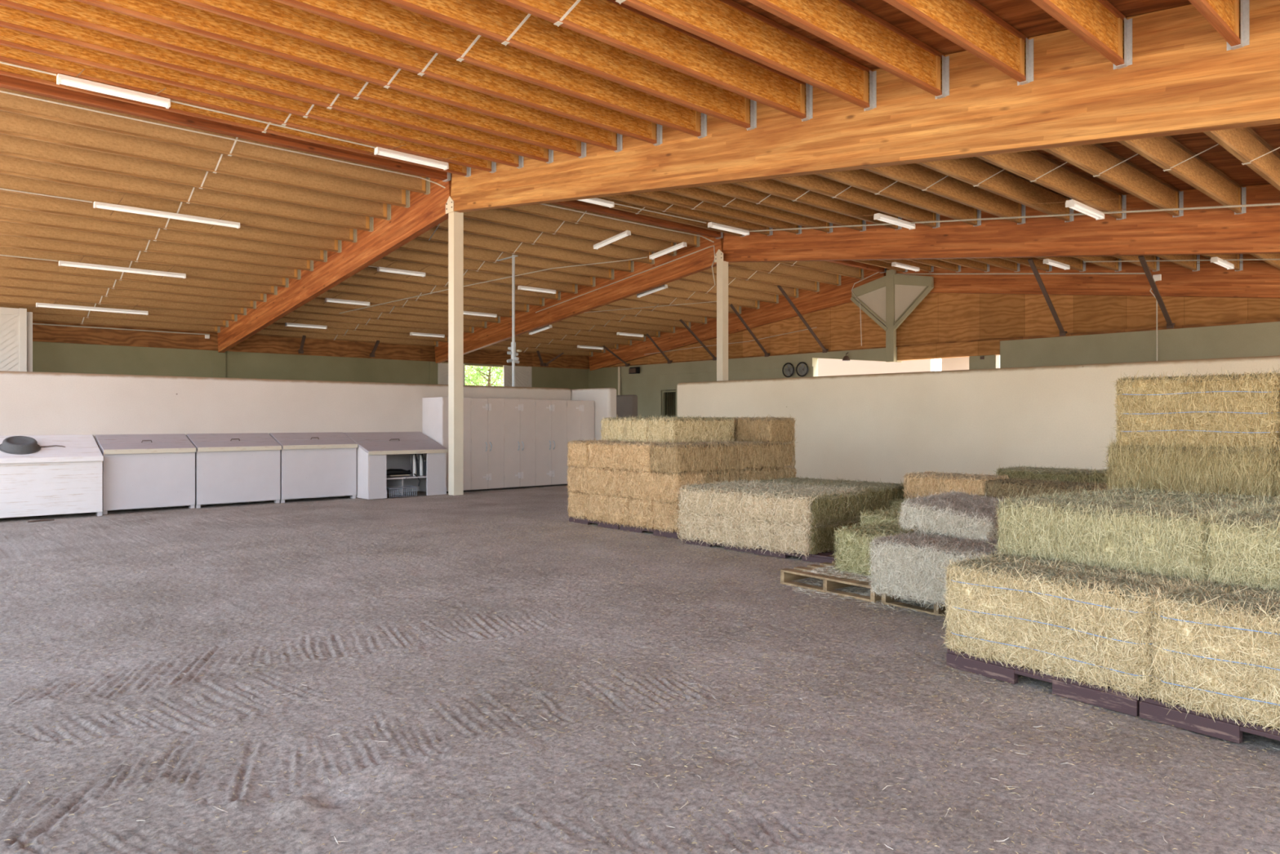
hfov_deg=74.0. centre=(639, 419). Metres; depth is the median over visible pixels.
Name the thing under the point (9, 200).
joist
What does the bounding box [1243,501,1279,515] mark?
hay bale
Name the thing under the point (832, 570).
litter
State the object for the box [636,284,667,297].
fluorescent light
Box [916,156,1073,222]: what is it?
joist
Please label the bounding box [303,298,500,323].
joist
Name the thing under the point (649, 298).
joist
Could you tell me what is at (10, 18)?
joist
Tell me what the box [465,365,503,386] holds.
tree
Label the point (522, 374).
barn door
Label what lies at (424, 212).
beam
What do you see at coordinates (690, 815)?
litter
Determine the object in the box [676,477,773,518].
hay bale
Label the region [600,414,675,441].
hay bale
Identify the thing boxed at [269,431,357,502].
bin
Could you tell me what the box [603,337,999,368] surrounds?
trim
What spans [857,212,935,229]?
fluorescent light
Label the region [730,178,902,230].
joist
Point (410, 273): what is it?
fluorescent light
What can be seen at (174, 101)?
conduit
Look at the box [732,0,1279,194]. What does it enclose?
ceiling
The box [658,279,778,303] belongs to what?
joist
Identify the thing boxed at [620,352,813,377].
trim
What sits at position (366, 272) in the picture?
joist
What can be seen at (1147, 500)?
hay bale
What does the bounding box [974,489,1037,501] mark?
hay bale
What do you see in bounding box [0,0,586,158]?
joist
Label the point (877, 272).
conduit
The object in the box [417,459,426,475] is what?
plastic box
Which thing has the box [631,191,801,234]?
joist
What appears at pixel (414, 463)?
boot
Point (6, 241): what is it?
joist
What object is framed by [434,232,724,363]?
beam
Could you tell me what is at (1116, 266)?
joist
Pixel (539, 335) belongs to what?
joist
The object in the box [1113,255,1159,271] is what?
joist
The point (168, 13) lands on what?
joist
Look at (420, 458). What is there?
boot
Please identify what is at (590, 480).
hay bale
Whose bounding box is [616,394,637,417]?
wall
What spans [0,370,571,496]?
wall
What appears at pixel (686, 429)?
hay bale
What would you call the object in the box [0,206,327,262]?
joist
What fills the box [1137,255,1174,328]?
knee brace
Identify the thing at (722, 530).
hay bale
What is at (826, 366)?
outbuilding
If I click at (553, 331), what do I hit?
joist
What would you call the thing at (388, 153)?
fluorescent light
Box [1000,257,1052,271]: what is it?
joist
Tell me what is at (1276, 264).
joist
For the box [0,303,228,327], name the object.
joist
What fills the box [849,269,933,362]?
post
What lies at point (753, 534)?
hay bale
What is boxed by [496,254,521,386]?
pole
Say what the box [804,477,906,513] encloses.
hay bale
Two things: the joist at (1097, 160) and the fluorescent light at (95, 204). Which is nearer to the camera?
the joist at (1097, 160)
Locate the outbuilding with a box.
[817,355,999,376]
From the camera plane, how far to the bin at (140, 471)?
13.29 m
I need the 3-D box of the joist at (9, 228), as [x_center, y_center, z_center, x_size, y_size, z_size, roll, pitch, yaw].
[-10.891,-3.800,17.046,8.910,0.506,0.887,0,0,-42]
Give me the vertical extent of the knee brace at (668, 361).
1.102 m
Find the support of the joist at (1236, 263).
on the beam at (1212, 231)
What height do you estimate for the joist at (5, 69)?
0.413 m
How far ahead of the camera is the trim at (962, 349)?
23.77 m
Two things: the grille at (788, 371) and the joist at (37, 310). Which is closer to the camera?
the joist at (37, 310)
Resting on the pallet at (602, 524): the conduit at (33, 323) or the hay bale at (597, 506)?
the hay bale at (597, 506)
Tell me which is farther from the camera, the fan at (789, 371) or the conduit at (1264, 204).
the fan at (789, 371)
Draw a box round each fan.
[782,362,794,377]
[795,361,808,376]
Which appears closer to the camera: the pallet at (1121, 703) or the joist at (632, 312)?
the pallet at (1121, 703)
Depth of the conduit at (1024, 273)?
21.52 m
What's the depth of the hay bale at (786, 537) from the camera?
8.35 m
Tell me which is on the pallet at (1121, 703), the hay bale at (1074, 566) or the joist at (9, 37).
the hay bale at (1074, 566)
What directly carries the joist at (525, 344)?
on the beam at (525, 322)
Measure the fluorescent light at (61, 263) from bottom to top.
0.188 m
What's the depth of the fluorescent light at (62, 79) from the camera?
10.63 m
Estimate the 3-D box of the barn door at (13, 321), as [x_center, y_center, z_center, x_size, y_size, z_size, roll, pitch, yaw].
[-16.173,-0.710,20.463,2.260,4.120,0.050,0,0,-42]
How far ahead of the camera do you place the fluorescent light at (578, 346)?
32.98 m
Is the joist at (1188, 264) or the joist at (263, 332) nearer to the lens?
the joist at (1188, 264)
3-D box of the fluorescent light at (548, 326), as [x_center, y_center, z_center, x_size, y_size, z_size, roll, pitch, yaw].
[-3.408,-3.059,28.980,0.128,0.250,1.222,0,0,-42]
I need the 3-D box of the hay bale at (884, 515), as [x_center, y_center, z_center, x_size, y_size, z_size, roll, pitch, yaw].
[2.670,1.114,7.959,1.145,0.633,0.880,0,0,-41]
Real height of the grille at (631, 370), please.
0.170 m
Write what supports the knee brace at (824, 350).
attached to the wall at (938, 317)
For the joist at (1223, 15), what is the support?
attached to the beam at (1182, 77)
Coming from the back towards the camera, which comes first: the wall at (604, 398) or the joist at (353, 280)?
the joist at (353, 280)
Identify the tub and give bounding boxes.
[0,435,40,454]
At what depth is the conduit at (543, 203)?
18.50 m
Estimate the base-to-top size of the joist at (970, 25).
0.413 m
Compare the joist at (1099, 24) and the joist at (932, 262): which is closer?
the joist at (1099, 24)
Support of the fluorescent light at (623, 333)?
hanging from the joist at (556, 325)
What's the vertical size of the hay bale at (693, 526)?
0.418 m
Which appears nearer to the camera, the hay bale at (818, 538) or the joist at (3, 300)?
the hay bale at (818, 538)
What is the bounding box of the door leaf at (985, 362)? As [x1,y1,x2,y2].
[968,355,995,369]
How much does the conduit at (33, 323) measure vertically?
0.031 m
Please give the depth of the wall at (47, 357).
25.90 m
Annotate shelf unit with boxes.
[343,431,448,499]
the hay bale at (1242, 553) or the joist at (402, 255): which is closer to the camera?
the hay bale at (1242, 553)
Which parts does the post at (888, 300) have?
gusset plate, gusset plate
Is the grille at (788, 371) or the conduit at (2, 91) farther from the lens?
the grille at (788, 371)
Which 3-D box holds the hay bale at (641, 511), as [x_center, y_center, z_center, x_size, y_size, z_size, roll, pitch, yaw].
[0.404,1.127,10.612,1.192,0.456,0.564,0,0,-41]
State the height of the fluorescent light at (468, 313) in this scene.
0.188 m
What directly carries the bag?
on the shelf unit
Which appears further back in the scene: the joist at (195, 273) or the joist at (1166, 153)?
the joist at (195, 273)
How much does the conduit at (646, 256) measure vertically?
1.052 m
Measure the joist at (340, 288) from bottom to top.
0.506 m
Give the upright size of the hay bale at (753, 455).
0.458 m
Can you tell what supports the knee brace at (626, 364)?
attached to the wall at (938, 317)
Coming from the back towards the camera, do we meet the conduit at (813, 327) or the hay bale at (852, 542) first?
the conduit at (813, 327)
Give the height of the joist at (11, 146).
0.506 m
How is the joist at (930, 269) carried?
attached to the beam at (1212, 231)
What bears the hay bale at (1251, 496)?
on the hay bale
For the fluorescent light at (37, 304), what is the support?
hanging from the joist at (3, 300)
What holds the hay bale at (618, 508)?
on the pallet at (602, 524)
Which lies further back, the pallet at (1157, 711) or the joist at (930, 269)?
the joist at (930, 269)
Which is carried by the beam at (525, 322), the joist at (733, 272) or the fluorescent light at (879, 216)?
the joist at (733, 272)
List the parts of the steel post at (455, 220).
saddle plate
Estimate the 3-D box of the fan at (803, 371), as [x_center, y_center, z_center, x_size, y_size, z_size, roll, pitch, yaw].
[5.274,-1.620,27.447,0.154,0.478,0.484,0,0,-42]
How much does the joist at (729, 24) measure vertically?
0.413 m
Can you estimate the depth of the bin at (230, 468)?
14.17 m
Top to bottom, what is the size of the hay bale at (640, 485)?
0.462 m
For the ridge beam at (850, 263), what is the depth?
24.35 m
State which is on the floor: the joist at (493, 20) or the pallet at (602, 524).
the pallet at (602, 524)
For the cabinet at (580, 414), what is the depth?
18.70 m
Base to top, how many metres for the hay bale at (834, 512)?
0.398 m
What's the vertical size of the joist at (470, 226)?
0.506 m
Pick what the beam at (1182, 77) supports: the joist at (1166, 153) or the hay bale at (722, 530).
the joist at (1166, 153)
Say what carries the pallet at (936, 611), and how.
on the floor
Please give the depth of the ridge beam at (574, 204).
18.60 m
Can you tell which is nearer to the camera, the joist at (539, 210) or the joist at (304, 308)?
the joist at (539, 210)
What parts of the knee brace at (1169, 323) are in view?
foot plate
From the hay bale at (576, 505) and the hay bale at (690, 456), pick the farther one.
the hay bale at (576, 505)
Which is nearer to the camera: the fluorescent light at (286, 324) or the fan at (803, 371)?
the fluorescent light at (286, 324)
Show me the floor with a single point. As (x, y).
(39, 543)
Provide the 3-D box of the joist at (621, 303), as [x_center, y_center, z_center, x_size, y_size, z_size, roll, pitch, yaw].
[0.564,-3.800,27.405,7.000,0.506,0.887,0,0,-42]
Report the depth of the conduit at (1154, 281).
19.87 m
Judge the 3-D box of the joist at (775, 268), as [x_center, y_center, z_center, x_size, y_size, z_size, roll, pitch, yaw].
[3.846,-4.412,23.776,7.000,0.506,0.887,0,0,-42]
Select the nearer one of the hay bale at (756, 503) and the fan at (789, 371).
the hay bale at (756, 503)
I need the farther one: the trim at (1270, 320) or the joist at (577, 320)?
the joist at (577, 320)
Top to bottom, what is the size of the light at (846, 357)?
0.272 m
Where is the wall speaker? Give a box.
[628,366,639,373]
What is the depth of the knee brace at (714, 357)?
30.00 m
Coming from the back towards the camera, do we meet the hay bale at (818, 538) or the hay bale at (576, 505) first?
the hay bale at (576, 505)
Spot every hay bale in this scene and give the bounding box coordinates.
[565,466,633,497]
[566,437,611,467]
[567,491,591,520]
[584,492,613,523]
[586,438,678,473]
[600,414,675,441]
[604,495,636,527]
[616,467,705,504]
[621,413,705,442]
[627,496,655,530]
[643,413,736,443]
[645,437,742,476]
[651,500,688,533]
[675,509,720,545]
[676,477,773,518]
[688,469,740,484]
[704,479,804,521]
[705,512,742,549]
[715,439,796,471]
[719,414,796,444]
[722,466,796,482]
[733,513,781,552]
[735,479,831,526]
[748,475,851,484]
[767,517,857,558]
[768,483,869,530]
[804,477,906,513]
[808,485,872,528]
[808,513,865,555]
[830,519,917,578]
[857,505,906,527]
[866,528,1005,609]
[889,496,915,509]
[897,487,1008,542]
[901,470,1008,499]
[911,526,927,533]
[937,550,1184,701]
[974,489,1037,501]
[978,548,1199,591]
[982,475,1110,497]
[985,488,1240,582]
[995,463,1104,483]
[1039,483,1268,513]
[1079,483,1279,507]
[1087,468,1109,484]
[1093,431,1278,498]
[1108,482,1279,501]
[1109,367,1279,451]
[1137,578,1279,733]
[1179,573,1279,601]
[1192,501,1279,591]
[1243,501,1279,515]
[1268,438,1279,497]
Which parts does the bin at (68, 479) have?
lid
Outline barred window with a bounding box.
[662,390,675,417]
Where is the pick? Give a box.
[40,444,65,447]
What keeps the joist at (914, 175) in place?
on the beam at (1182, 77)
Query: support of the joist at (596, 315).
attached to the beam at (525, 322)
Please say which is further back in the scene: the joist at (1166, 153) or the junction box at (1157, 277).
the junction box at (1157, 277)
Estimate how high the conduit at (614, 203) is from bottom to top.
0.037 m
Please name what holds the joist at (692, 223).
attached to the beam at (1182, 77)
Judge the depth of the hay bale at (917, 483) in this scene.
9.07 m
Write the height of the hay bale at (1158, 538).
0.458 m
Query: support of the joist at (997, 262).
on the beam at (1212, 231)
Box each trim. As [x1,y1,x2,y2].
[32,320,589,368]
[32,339,587,368]
[429,361,437,384]
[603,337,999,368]
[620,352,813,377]
[665,391,670,417]
[670,391,675,417]
[812,346,902,362]
[897,339,999,360]
[999,318,1279,341]
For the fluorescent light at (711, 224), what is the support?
hanging from the joist at (631, 199)
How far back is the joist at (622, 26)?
8.14 m
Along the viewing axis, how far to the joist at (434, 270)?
22.46 m
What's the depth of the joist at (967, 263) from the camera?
22.21 m
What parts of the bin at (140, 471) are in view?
lid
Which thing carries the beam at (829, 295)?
attached to the beam at (1258, 278)
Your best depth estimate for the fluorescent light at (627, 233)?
19.60 m
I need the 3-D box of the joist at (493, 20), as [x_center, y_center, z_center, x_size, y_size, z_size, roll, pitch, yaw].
[-1.715,-3.673,6.899,8.910,0.413,0.887,0,0,-42]
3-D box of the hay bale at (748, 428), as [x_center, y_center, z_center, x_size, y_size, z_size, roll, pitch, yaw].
[1.505,0.133,11.417,0.637,0.433,1.209,0,0,-41]
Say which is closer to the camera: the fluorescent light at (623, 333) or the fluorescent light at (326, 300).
the fluorescent light at (326, 300)
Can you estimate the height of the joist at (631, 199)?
0.413 m
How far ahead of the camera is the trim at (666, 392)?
33.57 m
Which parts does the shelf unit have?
panel, shelf, lid, panel, shelf, panel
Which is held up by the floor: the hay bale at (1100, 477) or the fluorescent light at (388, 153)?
the hay bale at (1100, 477)
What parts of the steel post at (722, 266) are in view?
saddle plate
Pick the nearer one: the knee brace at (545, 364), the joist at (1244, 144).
the joist at (1244, 144)
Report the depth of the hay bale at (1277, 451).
5.33 m
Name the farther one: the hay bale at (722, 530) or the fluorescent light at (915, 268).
the fluorescent light at (915, 268)
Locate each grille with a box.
[628,368,635,373]
[783,364,792,376]
[797,363,806,375]
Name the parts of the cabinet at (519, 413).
door, door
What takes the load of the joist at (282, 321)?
attached to the beam at (424, 212)
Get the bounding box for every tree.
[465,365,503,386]
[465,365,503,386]
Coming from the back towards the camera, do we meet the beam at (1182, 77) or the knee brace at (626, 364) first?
the knee brace at (626, 364)
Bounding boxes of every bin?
[0,435,103,518]
[95,433,195,514]
[186,432,281,507]
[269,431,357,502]
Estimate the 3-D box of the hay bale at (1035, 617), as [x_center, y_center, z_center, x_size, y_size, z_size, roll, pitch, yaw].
[2.156,1.023,4.415,0.480,0.620,1.203,0,0,-36]
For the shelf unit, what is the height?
1.184 m
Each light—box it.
[35,297,148,315]
[56,68,170,108]
[58,254,186,278]
[93,193,239,229]
[284,318,328,328]
[323,293,372,306]
[369,144,455,170]
[373,260,429,277]
[406,328,447,337]
[463,306,502,317]
[515,280,562,294]
[528,324,551,334]
[572,342,607,349]
[578,197,626,208]
[593,230,631,249]
[612,328,648,337]
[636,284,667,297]
[648,241,687,259]
[700,222,764,235]
[842,351,849,360]
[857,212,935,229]
[891,262,935,271]
[1022,258,1091,270]
[1035,198,1139,220]
[1181,256,1249,269]
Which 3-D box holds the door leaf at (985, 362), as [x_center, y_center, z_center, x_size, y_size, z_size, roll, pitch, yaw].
[9.333,-0.220,23.150,0.080,3.160,0.740,0,0,-42]
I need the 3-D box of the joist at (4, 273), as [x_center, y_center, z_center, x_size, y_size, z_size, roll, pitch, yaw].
[-13.079,-3.393,19.465,8.910,0.506,0.887,0,0,-42]
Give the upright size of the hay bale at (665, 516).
0.448 m
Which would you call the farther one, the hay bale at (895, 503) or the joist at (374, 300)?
the joist at (374, 300)
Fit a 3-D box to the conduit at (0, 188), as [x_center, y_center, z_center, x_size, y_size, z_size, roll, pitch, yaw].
[-11.181,-3.862,13.780,3.900,0.021,0.024,0,0,-42]
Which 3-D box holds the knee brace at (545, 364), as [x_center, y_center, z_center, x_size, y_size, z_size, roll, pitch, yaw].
[-3.472,-2.422,34.141,0.816,0.545,0.181,0,0,10]
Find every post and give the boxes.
[211,350,226,377]
[445,195,463,495]
[714,248,728,381]
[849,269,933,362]
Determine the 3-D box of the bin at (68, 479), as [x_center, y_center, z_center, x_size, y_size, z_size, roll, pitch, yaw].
[-9.003,0.845,12.311,1.944,1.211,0.850,0,0,-42]
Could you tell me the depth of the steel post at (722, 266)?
20.27 m
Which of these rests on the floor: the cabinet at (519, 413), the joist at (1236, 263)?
the cabinet at (519, 413)
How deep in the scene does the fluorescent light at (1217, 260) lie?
17.25 m
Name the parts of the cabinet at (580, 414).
door, door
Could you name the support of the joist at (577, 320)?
on the beam at (525, 322)
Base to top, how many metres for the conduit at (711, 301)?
0.467 m
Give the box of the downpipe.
[617,366,620,395]
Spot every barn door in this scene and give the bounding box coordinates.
[0,306,26,371]
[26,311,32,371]
[437,362,465,385]
[503,364,531,386]
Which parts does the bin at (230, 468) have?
lid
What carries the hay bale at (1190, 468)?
on the hay bale at (1251, 496)
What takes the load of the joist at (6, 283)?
attached to the beam at (424, 212)
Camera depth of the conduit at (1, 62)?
10.08 m
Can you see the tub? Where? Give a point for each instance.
(17, 445)
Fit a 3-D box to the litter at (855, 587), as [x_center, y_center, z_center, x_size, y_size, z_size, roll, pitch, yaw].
[2.001,1.371,6.750,1.325,0.045,2.121,0,0,-37]
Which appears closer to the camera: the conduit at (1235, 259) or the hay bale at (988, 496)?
the hay bale at (988, 496)
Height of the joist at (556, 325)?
0.506 m
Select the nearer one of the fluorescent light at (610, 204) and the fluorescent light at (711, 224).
the fluorescent light at (610, 204)
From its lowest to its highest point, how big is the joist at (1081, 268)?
0.413 m
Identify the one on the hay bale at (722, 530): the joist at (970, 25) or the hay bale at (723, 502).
the hay bale at (723, 502)
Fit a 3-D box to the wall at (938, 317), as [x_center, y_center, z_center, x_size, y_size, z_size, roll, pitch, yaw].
[7.634,-3.458,25.152,0.135,2.657,29.470,0,0,-42]
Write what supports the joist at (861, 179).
on the beam at (1182, 77)
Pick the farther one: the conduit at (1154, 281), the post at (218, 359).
the post at (218, 359)
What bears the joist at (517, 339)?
on the beam at (525, 322)
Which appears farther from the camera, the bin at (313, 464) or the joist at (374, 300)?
the joist at (374, 300)
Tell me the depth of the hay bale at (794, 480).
10.37 m
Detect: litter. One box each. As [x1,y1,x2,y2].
[0,512,1279,853]
[0,573,1279,853]
[769,574,933,613]
[804,564,872,582]
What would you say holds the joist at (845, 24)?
attached to the beam at (1182, 77)
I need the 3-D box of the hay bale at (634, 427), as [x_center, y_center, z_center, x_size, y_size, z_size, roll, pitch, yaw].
[0.353,0.133,11.371,1.248,0.433,0.602,0,0,-41]
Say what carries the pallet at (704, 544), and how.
on the floor
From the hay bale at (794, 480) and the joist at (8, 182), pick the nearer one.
the hay bale at (794, 480)
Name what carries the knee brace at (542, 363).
attached to the wall at (541, 377)
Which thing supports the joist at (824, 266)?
attached to the beam at (525, 322)
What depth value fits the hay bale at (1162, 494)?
5.36 m
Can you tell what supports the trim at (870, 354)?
attached to the wall at (647, 388)
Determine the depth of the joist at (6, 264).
19.93 m
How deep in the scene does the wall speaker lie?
33.24 m
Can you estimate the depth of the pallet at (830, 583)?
6.85 m
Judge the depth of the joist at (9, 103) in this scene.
13.39 m
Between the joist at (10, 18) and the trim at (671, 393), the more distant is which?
the trim at (671, 393)
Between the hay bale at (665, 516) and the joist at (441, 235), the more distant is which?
the joist at (441, 235)
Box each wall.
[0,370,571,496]
[32,341,429,383]
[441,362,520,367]
[520,365,587,389]
[570,387,616,440]
[587,357,817,417]
[613,268,1279,365]
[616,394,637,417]
[676,355,1279,484]
[1000,321,1279,368]
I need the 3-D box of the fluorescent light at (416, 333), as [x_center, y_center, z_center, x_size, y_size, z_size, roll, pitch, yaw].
[-7.082,-2.860,28.286,1.220,0.188,1.241,0,0,-42]
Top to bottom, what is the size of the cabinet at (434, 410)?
1.875 m
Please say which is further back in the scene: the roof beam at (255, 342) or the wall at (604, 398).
the roof beam at (255, 342)
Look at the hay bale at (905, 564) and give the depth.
5.95 m
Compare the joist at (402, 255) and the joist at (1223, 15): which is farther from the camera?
the joist at (402, 255)
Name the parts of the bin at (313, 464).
lid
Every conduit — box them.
[0,61,56,75]
[0,90,445,187]
[0,187,92,202]
[0,254,57,261]
[32,323,209,335]
[170,99,375,148]
[338,256,647,313]
[535,245,715,312]
[541,203,714,242]
[584,301,716,312]
[613,203,706,223]
[646,327,816,354]
[749,202,1279,231]
[851,271,879,346]
[896,272,1145,274]
[1083,258,1279,262]
[1149,280,1157,360]
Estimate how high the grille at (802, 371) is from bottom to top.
0.440 m
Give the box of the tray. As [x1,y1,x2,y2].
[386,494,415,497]
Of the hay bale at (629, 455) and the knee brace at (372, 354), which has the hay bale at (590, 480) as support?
the hay bale at (629, 455)
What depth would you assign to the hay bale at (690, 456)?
10.05 m
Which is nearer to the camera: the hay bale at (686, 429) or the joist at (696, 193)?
the hay bale at (686, 429)
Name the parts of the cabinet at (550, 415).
door, door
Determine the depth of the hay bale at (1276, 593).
3.99 m
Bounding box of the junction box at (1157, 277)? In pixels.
[1152,274,1161,280]
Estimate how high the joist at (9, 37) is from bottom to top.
0.413 m
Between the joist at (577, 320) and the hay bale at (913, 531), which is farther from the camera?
the joist at (577, 320)
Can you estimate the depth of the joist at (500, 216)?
19.23 m
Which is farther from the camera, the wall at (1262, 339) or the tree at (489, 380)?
the tree at (489, 380)
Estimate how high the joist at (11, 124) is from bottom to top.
0.506 m
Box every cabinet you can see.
[422,396,471,493]
[469,397,504,491]
[502,398,535,489]
[533,399,566,487]
[565,400,594,484]
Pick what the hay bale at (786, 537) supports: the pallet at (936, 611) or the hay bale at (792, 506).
the hay bale at (792, 506)
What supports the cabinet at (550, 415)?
on the floor
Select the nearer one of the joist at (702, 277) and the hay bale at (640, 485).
the hay bale at (640, 485)
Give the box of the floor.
[0,484,1279,853]
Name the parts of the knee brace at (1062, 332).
foot plate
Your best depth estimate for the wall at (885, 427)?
12.80 m
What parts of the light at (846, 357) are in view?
lamp shade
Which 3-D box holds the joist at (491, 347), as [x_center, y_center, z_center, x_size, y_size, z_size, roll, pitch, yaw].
[-4.359,-2.883,32.849,7.000,0.506,0.887,0,0,-42]
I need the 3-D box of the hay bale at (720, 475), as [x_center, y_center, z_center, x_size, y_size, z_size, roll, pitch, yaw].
[0.854,0.789,10.457,0.733,0.463,0.595,0,0,-41]
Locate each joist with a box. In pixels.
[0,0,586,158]
[0,4,553,164]
[0,26,523,168]
[0,44,496,173]
[0,60,471,177]
[0,87,430,195]
[0,111,409,208]
[0,133,391,220]
[0,155,373,231]
[0,173,356,242]
[0,191,342,253]
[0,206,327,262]
[0,221,313,271]
[0,234,301,279]
[0,246,288,287]
[0,257,277,294]
[0,268,266,302]
[0,278,256,308]
[0,287,246,315]
[0,296,237,321]
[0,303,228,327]
[32,313,220,333]
[74,0,622,152]
[170,0,662,146]
[254,329,438,346]
[262,324,448,342]
[271,318,448,336]
[272,0,706,138]
[281,311,474,333]
[293,305,486,328]
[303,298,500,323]
[314,291,511,317]
[326,284,528,311]
[339,275,544,306]
[352,266,560,300]
[367,257,577,293]
[380,0,756,130]
[382,248,595,286]
[397,238,613,279]
[415,227,634,272]
[433,217,654,264]
[462,208,676,256]
[480,345,592,356]
[491,341,605,352]
[494,0,813,121]
[500,203,699,247]
[503,336,618,349]
[517,332,631,345]
[539,327,645,341]
[550,321,660,337]
[559,316,675,333]
[573,311,690,328]
[575,197,744,236]
[589,305,706,324]
[603,194,773,235]
[605,299,716,318]
[615,0,876,111]
[622,293,741,314]
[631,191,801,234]
[642,287,759,309]
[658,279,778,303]
[662,186,832,233]
[680,271,798,297]
[694,183,866,231]
[700,265,819,292]
[728,262,840,285]
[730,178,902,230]
[745,0,949,99]
[771,173,939,228]
[776,261,863,279]
[814,168,981,226]
[852,260,907,272]
[863,163,1025,224]
[877,259,933,272]
[883,0,1033,85]
[906,258,960,272]
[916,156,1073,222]
[934,258,989,271]
[968,257,1019,271]
[976,150,1126,219]
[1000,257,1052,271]
[1030,0,1132,69]
[1034,257,1085,271]
[1042,143,1183,217]
[1074,256,1121,271]
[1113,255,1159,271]
[1117,135,1245,214]
[1155,254,1199,271]
[1188,0,1249,50]
[1200,253,1243,271]
[1203,127,1279,191]
[1249,253,1279,269]
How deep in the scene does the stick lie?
11.52 m
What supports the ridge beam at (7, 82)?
attached to the beam at (424, 212)
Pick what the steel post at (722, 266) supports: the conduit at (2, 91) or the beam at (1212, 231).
the beam at (1212, 231)
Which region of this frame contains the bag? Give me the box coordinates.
[386,468,420,486]
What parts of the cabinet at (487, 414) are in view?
door, door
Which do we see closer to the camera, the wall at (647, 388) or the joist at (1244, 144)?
the joist at (1244, 144)
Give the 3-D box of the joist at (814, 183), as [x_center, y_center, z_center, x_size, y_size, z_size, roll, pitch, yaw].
[3.276,-3.877,13.604,7.170,0.413,0.887,0,0,-42]
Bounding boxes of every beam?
[0,75,450,182]
[217,173,452,352]
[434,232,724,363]
[450,0,1279,212]
[550,200,723,239]
[588,269,885,370]
[722,184,1279,262]
[827,260,886,273]
[887,253,1279,298]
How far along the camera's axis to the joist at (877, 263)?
23.88 m
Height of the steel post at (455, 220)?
5.450 m
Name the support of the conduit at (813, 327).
attached to the beam at (829, 295)
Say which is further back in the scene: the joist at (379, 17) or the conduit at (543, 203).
the conduit at (543, 203)
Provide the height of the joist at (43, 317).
0.506 m
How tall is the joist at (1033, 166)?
0.413 m
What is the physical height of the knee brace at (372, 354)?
0.543 m
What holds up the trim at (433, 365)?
attached to the wall at (47, 357)
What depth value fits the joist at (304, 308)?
25.78 m
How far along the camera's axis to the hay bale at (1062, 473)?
9.17 m
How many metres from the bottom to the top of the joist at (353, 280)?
0.506 m
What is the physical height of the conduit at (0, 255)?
0.021 m
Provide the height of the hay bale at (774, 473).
0.454 m
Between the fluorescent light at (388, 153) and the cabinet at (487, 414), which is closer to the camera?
the fluorescent light at (388, 153)
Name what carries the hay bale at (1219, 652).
on the pallet at (1157, 711)
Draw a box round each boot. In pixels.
[410,453,417,475]
[417,453,424,475]
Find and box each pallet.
[568,515,621,529]
[619,524,679,538]
[683,537,759,553]
[753,546,839,563]
[780,560,881,602]
[881,592,948,617]
[946,648,1151,716]
[1139,693,1279,743]
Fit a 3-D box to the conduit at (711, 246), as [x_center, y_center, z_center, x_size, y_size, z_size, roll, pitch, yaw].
[-0.698,-3.716,23.226,0.144,0.998,7.614,0,0,-42]
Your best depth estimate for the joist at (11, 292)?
21.83 m
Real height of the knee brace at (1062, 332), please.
1.630 m
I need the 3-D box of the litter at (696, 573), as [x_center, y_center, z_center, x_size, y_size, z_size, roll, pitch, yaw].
[0.004,1.373,4.247,5.324,0.041,4.739,0,0,-42]
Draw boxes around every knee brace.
[298,335,306,353]
[369,340,379,357]
[536,351,544,365]
[544,352,563,366]
[603,345,630,366]
[646,333,672,363]
[679,319,716,360]
[729,303,769,356]
[777,285,828,352]
[1027,258,1066,336]
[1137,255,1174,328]
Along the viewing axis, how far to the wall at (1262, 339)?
20.09 m
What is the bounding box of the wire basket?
[386,485,417,497]
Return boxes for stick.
[27,519,54,522]
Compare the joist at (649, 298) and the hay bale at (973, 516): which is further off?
the joist at (649, 298)
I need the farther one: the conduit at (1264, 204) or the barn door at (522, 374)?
the barn door at (522, 374)
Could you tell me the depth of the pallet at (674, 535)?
10.12 m
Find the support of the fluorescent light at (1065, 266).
hanging from the joist at (1081, 268)
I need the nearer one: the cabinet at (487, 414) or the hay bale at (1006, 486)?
the hay bale at (1006, 486)
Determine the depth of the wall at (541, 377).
34.80 m
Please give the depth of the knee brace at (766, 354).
28.22 m
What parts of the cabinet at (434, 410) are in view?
door, door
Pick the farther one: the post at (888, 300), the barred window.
the barred window
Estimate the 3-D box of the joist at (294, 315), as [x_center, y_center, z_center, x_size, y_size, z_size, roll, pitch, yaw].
[-8.091,-3.189,26.175,7.170,0.506,0.887,0,0,-42]
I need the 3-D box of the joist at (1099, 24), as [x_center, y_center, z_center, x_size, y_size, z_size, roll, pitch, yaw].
[1.011,-3.165,3.884,8.910,0.413,0.887,0,0,-42]
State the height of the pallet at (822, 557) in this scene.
0.070 m
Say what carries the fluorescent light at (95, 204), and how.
hanging from the joist at (8, 182)
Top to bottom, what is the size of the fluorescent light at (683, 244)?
0.250 m

